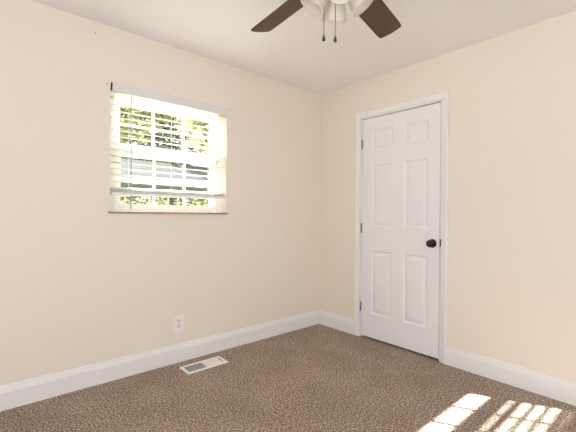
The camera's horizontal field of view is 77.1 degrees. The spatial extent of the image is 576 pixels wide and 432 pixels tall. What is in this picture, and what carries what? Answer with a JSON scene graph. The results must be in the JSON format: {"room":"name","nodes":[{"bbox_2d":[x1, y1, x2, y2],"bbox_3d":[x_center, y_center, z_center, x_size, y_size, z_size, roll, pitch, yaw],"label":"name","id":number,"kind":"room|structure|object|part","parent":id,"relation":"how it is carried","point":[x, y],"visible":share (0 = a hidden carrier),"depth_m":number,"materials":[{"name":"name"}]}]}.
{"room":"empty bedroom","nodes":[
{"label":"empty bedroom","id":0,"kind":"room"},
{"bbox_2d":[0,0,320,385],"bbox_3d":[-1.543,-0.084,2.277,5.160,2.425,0.130,0,0,-41],"label":"wall","id":1,"kind":"structure","parent":0,"point":[82,283],"depth_m":2.51,"materials":[{"name":"beige paint"}]},
{"bbox_2d":[0,310,318,411],"bbox_3d":[-1.505,1.058,2.226,4.900,0.142,0.016,0,0,-41],"label":"baseboard","id":2,"kind":"structure","parent":1,"relation":"attached to","point":[20,393],"depth_m":2.58,"materials":[{"name":"white paint"}]},
{"bbox_2d":[108,92,227,213],"bbox_3d":[-0.909,-0.462,2.819,0.943,0.890,0.142,0,0,-41],"label":"window","id":3,"kind":"structure","parent":1,"relation":"in","point":[214,207],"depth_m":2.79,"materials":[{"name":"white plastic"}]},
{"bbox_3d":[-0.944,-0.661,2.860,0.827,0.401,0.022,0,0,-41],"label":"sash","id":4,"kind":"part","parent":3,"relation":"part of","materials":[{"name":"white plastic"}]},
{"bbox_3d":[-0.933,-0.283,2.844,0.827,0.470,0.022,0,0,-41],"label":"sash","id":5,"kind":"part","parent":3,"relation":"part of","materials":[{"name":"white plastic"}]},
{"bbox_3d":[-0.957,-0.256,2.872,0.760,0.407,0.004,0,0,-41],"label":"screen frame","id":6,"kind":"part","parent":3,"relation":"part of","materials":[{"name":"white plastic"}]},
{"bbox_3d":[-0.897,-0.024,2.802,0.943,0.015,0.092,0,0,-41],"label":"sill","id":7,"kind":"part","parent":3,"relation":"part of","materials":[{"name":"white wood"}]},
{"bbox_2d":[110,82,226,208],"bbox_3d":[-0.885,-0.480,2.789,0.914,0.870,0.089,0,0,-41],"label":"window blind","id":8,"kind":"object","parent":3,"relation":"attached to","point":[118,88],"visible":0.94,"depth_m":2.73,"materials":[{"name":"white plastic"}]},
{"bbox_3d":[-0.897,-0.154,2.804,0.892,0.018,0.042,0,0,-41],"label":"rail","id":9,"kind":"part","parent":8,"relation":"part of","materials":[{"name":"white plastic"}]},
{"bbox_3d":[-0.894,-0.509,2.803,0.002,0.712,0.057,0,0,-41],"label":"ladder cord","id":10,"kind":"part","parent":8,"relation":"part of","materials":[{"name":"white fabric"}]},
{"bbox_3d":[-0.599,-0.525,3.011,0.008,0.660,0.002,0,0,-41],"label":"lift cord","id":11,"kind":"part","parent":8,"relation":"part of","materials":[{"name":"white fabric"}]},
{"bbox_2d":[173,314,183,331],"bbox_3d":[-0.848,0.832,2.804,0.084,0.128,0.009,0,0,-41],"label":"electrical outlet","id":12,"kind":"object","parent":1,"relation":"attached to","point":[178,320],"visible":1,"depth_m":2.80,"materials":[{"name":"white plastic"}]},
{"bbox_2d":[0,324,575,431],"bbox_3d":[0.037,1.189,0.465,5.160,0.080,4.960,0,0,-41],"label":"floor","id":13,"kind":"structure","parent":0,"point":[318,377],"depth_m":2.27,"materials":[{"name":"brown carpet"}]},
{"bbox_2d":[179,356,227,374],"bbox_3d":[-0.637,1.130,2.750,0.335,0.010,0.146,0,0,-41],"label":"floor vent","id":14,"kind":"object","parent":13,"relation":"in","point":[215,361],"visible":1,"depth_m":2.74,"materials":[{"name":"white metal"}]},
{"bbox_2d":[185,363,205,371],"bbox_3d":[-0.694,1.131,2.700,0.144,0.004,0.106,0,0,-41],"label":"grille","id":15,"kind":"object","parent":14,"relation":"attached to","point":[194,367],"depth_m":2.70,"materials":[{"name":"grey metal"}]},
{"bbox_2d":[202,358,223,365],"bbox_3d":[-0.580,1.132,2.800,0.144,0.004,0.106,0,0,-41],"label":"grille","id":16,"kind":"object","parent":14,"relation":"attached to","point":[211,361],"depth_m":2.79,"materials":[{"name":"white metal"}]},
{"bbox_2d":[31,0,575,94],"bbox_3d":[0.061,-1.326,0.457,5.160,0.100,4.960,0,0,-41],"label":"ceiling","id":17,"kind":"structure","parent":0,"point":[294,53],"depth_m":2.50,"materials":[{"name":"white paint"}]},
{"bbox_2d":[251,0,400,42],"bbox_3d":[0.202,-1.014,1.593,1.248,0.529,1.226,0,0,-41],"label":"ceiling fan","id":18,"kind":"object","parent":17,"relation":"hanging from","point":[379,18],"visible":1,"depth_m":1.84,"materials":[{"name":"brown wood"}]},
{"bbox_3d":[-0.035,-1.062,1.903,0.136,0.006,0.449,-19,11,-34],"label":"blade","id":19,"kind":"part","parent":18,"relation":"part of","materials":[{"name":"brown wood"}]},
{"bbox_3d":[0.106,-0.933,1.560,0.119,0.122,0.119,0,0,-41],"label":"lamp shade","id":20,"kind":"part","parent":18,"relation":"part of","materials":[{"name":"white glass"}]},
{"bbox_3d":[0.214,-0.932,1.666,0.119,0.122,0.119,0,0,-41],"label":"lamp shade","id":21,"kind":"part","parent":18,"relation":"part of","materials":[{"name":"white glass"}]},
{"bbox_3d":[0.212,-0.932,1.452,0.119,0.122,0.119,0,0,-41],"label":"lamp shade","id":22,"kind":"part","parent":18,"relation":"part of","materials":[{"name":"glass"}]},
{"bbox_3d":[0.320,-0.931,1.558,0.119,0.122,0.119,0,0,-41],"label":"lamp shade","id":23,"kind":"part","parent":18,"relation":"part of","materials":[{"name":"white glass"}]},
{"bbox_3d":[0.464,-1.057,1.902,0.136,0.006,0.449,-19,-11,35],"label":"blade","id":24,"kind":"part","parent":18,"relation":"part of","materials":[{"name":"brown wood"}]},
{"bbox_2d":[319,10,575,381],"bbox_3d":[1.983,-0.051,2.070,0.130,2.425,4.830,0,0,-41],"label":"wall","id":25,"kind":"structure","parent":0,"point":[511,267],"depth_m":2.54,"materials":[{"name":"beige paint"}]},
{"bbox_2d":[319,310,353,334],"bbox_3d":[0.483,1.072,3.663,0.016,0.142,0.477,0,0,-41],"label":"baseboard","id":26,"kind":"structure","parent":25,"relation":"attached to","point":[338,322],"depth_m":3.64,"materials":[{"name":"white paint"}]},
{"bbox_2d":[360,102,440,358],"bbox_3d":[0.939,0.113,3.145,0.097,2.035,0.766,0,0,-41],"label":"door","id":27,"kind":"structure","parent":25,"relation":"in","point":[400,230],"depth_m":3.11,"materials":[{"name":"white paint"}]},
{"bbox_3d":[1.137,0.220,2.886,0.056,0.059,0.059,0,0,-41],"label":"knob","id":28,"kind":"part","parent":27,"relation":"part of","materials":[{"name":"black metal"}]},
{"bbox_2d":[354,90,448,363],"bbox_3d":[0.992,0.086,3.186,0.149,2.125,0.894,0,0,-41],"label":"door frame","id":29,"kind":"structure","parent":25,"relation":"attached to","point":[444,95],"depth_m":2.86,"materials":[{"name":"white paint"}]},
{"bbox_2d":[446,346,575,405],"bbox_3d":[2.327,1.096,1.559,0.016,0.142,3.329,0,0,-41],"label":"baseboard","id":30,"kind":"structure","parent":25,"relation":"attached to","point":[557,388],"depth_m":2.45,"materials":[{"name":"white paint"}]},
{"label":"outside","id":31,"kind":"structure","parent":0,"visible":0},
{"bbox_3d":[-15.784,1.507,29.819,70.000,0.100,59.700,0,0,-41],"label":"ground","id":32,"kind":"structure","parent":31,"visible":0},
{"bbox_2d":[120,104,173,144],"bbox_3d":[-4.826,-2.136,8.861,4.530,7.524,3.107,0,0,-41],"label":"tree","id":33,"kind":"object","parent":32,"relation":"on","point":[127,109],"visible":0.05,"depth_m":9.34,"materials":[{"name":"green plant"}]},
{"bbox_2d":[120,108,197,165],"bbox_3d":[-10.986,-4.248,26.494,9.577,11.520,5.291,0,0,-41],"label":"tree","id":34,"kind":"object","parent":32,"relation":"on","point":[168,135],"visible":0.05,"depth_m":26.38,"materials":[{"name":"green plant"}]},
{"bbox_2d":[120,195,208,211],"bbox_3d":[-4.362,0.532,12.520,6.386,2.557,1.675,0,0,-41],"label":"hedge","id":35,"kind":"object","parent":32,"relation":"on","point":[195,200],"visible":0.03,"depth_m":12.56,"materials":[{"name":"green plant"}]},
{"bbox_2d":[120,158,210,210],"bbox_3d":[-7.801,-0.737,19.969,9.800,4.600,6.200,0,0,-41],"label":"house","id":36,"kind":"structure","parent":32,"relation":"on","point":[123,166],"depth_m":18.71,"materials":[{"name":"grey"}]},
{"bbox_3d":[-5.663,-0.363,18.436,0.840,1.140,0.010,0,0,-41],"label":"pane","id":37,"kind":"part","parent":36,"relation":"part of","materials":[{"name":"clear glass"}]},
{"bbox_2d":[172,115,209,154],"bbox_3d":[-2.273,-2.345,12.934,3.919,7.963,3.356,0,0,-41],"label":"tree","id":38,"kind":"object","parent":32,"relation":"on","point":[192,122],"visible":0.06,"depth_m":12.35,"materials":[{"name":"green plant"}]}
]}

